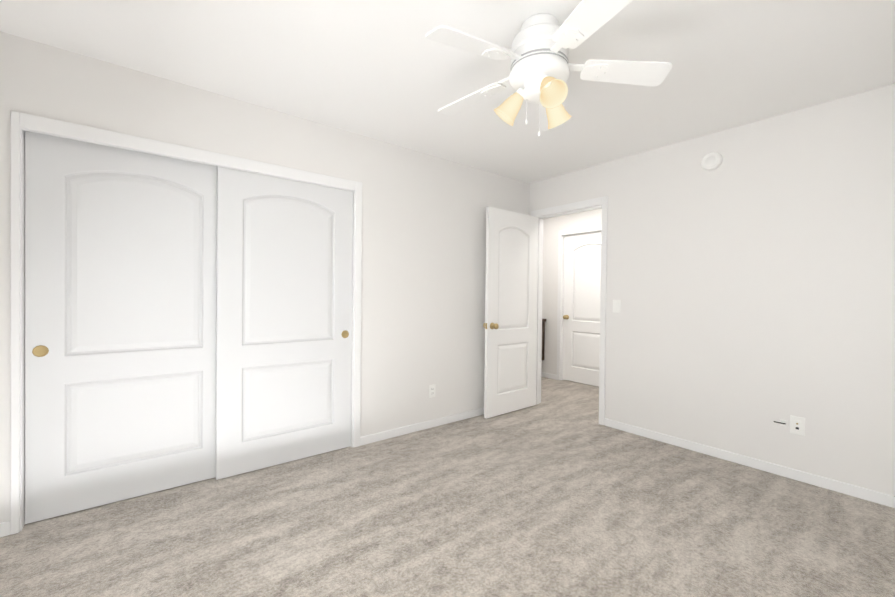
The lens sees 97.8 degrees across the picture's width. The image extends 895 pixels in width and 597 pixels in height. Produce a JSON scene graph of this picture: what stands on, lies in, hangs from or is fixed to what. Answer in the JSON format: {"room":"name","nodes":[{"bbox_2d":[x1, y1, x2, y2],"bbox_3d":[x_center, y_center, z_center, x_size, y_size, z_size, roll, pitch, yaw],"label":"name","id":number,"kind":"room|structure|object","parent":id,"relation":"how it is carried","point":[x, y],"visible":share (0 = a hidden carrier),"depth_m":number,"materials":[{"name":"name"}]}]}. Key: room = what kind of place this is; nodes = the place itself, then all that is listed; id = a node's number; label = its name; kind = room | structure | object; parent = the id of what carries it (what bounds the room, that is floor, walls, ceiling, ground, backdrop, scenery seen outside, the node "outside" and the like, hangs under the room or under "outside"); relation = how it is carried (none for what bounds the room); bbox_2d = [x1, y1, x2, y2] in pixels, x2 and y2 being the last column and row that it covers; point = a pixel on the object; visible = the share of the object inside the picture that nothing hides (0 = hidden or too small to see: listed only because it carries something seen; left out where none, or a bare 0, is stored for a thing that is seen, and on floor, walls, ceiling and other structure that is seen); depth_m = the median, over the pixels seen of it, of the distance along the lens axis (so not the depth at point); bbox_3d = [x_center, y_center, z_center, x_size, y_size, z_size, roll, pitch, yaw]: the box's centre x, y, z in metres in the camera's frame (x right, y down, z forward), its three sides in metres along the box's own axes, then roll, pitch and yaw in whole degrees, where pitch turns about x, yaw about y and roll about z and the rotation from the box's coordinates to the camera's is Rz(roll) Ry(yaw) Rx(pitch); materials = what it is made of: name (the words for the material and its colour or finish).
{"room":"empty bedroom","nodes":[
{"label":"empty bedroom","id":0,"kind":"room"},
{"bbox_2d":[0,31,529,522],"bbox_3d":[-0.700,-0.060,3.132,4.000,2.440,0.120,0,1,-39],"label":"wall","id":1,"kind":"structure","parent":0,"point":[422,271],"depth_m":3.15,"materials":[{"name":"white paint"}]},
{"bbox_2d":[25,131,216,523],"bbox_3d":[-1.795,0.141,2.276,0.914,2.020,0.040,0,1,-39],"label":"closet door","id":2,"kind":"structure","parent":1,"relation":"in","point":[120,314],"depth_m":2.20,"materials":[{"name":"white wood"}]},
{"bbox_2d":[10,111,361,534],"bbox_3d":[-1.458,0.134,2.528,1.797,2.048,0.120,0,1,-39],"label":"door frame","id":3,"kind":"structure","parent":1,"relation":"attached to","point":[22,328],"depth_m":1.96,"materials":[{"name":"white wood"}]},
{"bbox_2d":[216,166,352,479],"bbox_3d":[-1.110,0.143,2.767,0.914,2.020,0.040,0,1,-39],"label":"closet door","id":4,"kind":"structure","parent":1,"relation":"in","point":[284,319],"depth_m":2.71,"materials":[{"name":"white wood"}]},
{"bbox_2d":[360,408,483,445],"bbox_3d":[0.100,1.129,3.710,2.025,0.068,0.013,0,1,-39],"label":"baseboard","id":5,"kind":"structure","parent":1,"relation":"attached to","point":[364,440],"depth_m":3.42,"materials":[{"name":"white wood"}]},
{"bbox_2d":[429,384,435,397],"bbox_3d":[-0.137,0.834,3.517,0.072,0.116,0.010,0,1,-39],"label":"duplex electrical outlet","id":6,"kind":"object","parent":1,"relation":"attached to","point":[432,388],"visible":1,"depth_m":3.51,"materials":[{"name":"white plastic"}]},
{"bbox_2d":[0,377,894,596],"bbox_3d":[0.365,1.224,2.841,5.542,0.100,5.413,0,1,-39],"label":"floor","id":7,"kind":"structure","parent":0,"point":[559,490],"depth_m":2.00,"materials":[{"name":"carpet"}]},
{"bbox_2d":[542,319,545,360],"bbox_3d":[1.096,0.723,5.849,0.360,0.860,0.660,0,1,-39],"label":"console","id":8,"kind":"object","parent":7,"relation":"on","point":[543,331],"visible":0.08,"depth_m":5.71,"materials":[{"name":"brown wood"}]},
{"bbox_2d":[0,0,894,182],"bbox_3d":[0.391,-1.315,2.816,5.542,0.100,5.413,0,1,-39],"label":"ceiling","id":9,"kind":"structure","parent":0,"point":[387,71],"depth_m":2.06,"materials":[{"name":"white paint"}]},
{"bbox_2d":[426,0,671,135],"bbox_3d":[0.392,-1.012,1.796,1.093,0.486,1.111,0,1,-39],"label":"ceiling fan","id":10,"kind":"object","parent":9,"relation":"hanging from","point":[538,53],"visible":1,"depth_m":1.71,"materials":[{"name":"painted metal"},{"name":"painted wood"},{"name":"frosted glass"}]},
{"bbox_2d":[541,209,601,374],"bbox_3d":[2.456,-0.041,4.571,0.120,2.440,5.293,0,1,-39],"label":"wall","id":11,"kind":"structure","parent":0,"point":[553,227],"depth_m":5.64,"materials":[{"name":"white paint"}]},
{"bbox_2d":[541,372,556,379],"bbox_3d":[1.186,1.118,6.043,0.013,0.068,1.201,0,1,-39],"label":"baseboard","id":12,"kind":"structure","parent":11,"relation":"attached to","point":[543,374],"depth_m":5.68,"materials":[{"name":"white wood"}]},
{"bbox_2d":[557,225,600,379],"bbox_3d":[1.909,0.105,5.240,0.136,2.125,0.928,0,1,-39],"label":"door frame","id":13,"kind":"structure","parent":11,"relation":"attached to","point":[580,230],"depth_m":5.53,"materials":[{"name":"white wood"}]},
{"bbox_2d":[563,232,600,386],"bbox_3d":[1.885,0.138,5.221,0.106,2.034,0.804,0,1,-39],"label":"hall door","id":14,"kind":"structure","parent":11,"relation":"in","point":[581,307],"depth_m":5.31,"materials":[{"name":"white wood"}]},
{"bbox_2d":[529,84,894,495],"bbox_3d":[1.440,-0.043,3.757,0.120,2.440,5.293,0,1,-39],"label":"wall","id":15,"kind":"structure","parent":0,"point":[751,282],"depth_m":2.71,"materials":[{"name":"white paint"}]},
{"bbox_2d":[531,196,607,424],"bbox_3d":[1.243,0.110,4.002,0.152,2.125,0.886,0,1,-39],"label":"door frame","id":16,"kind":"structure","parent":15,"relation":"attached to","point":[603,201],"depth_m":3.75,"materials":[{"name":"white wood"}]},
{"bbox_2d":[483,207,537,418],"bbox_3d":[0.671,0.137,4.001,0.774,2.034,0.177,0,1,-40],"label":"entry door","id":17,"kind":"structure","parent":16,"relation":"attached to","point":[510,323],"depth_m":3.95,"materials":[{"name":"white wood"}]},
{"bbox_2d":[613,300,620,312],"bbox_3d":[1.530,0.070,3.537,0.013,0.116,0.072,0,1,-39],"label":"light switch","id":18,"kind":"object","parent":15,"relation":"attached to","point":[616,305],"visible":1,"depth_m":3.53,"materials":[{"name":"white plastic"}]},
{"bbox_2d":[701,152,722,170],"bbox_3d":[1.991,-1.037,2.946,0.039,0.136,0.136,0,1,-39],"label":"smoke detector","id":19,"kind":"object","parent":15,"relation":"attached to","point":[710,161],"visible":0.98,"depth_m":2.93,"materials":[{"name":"white plastic"}]},
{"bbox_2d":[604,418,894,507],"bbox_3d":[2.235,1.162,2.655,0.013,0.068,2.486,0,1,-39],"label":"baseboard","id":20,"kind":"structure","parent":15,"relation":"attached to","point":[888,500],"depth_m":2.69,"materials":[{"name":"white wood"}]},
{"bbox_2d":[773,415,804,435],"bbox_3d":[2.273,0.837,2.598,0.026,0.118,0.157,0,1,-39],"label":"outlet","id":21,"kind":"object","parent":15,"relation":"attached to","point":[797,425],"visible":1,"depth_m":2.58,"materials":[{"name":"white plastic"}]}
]}

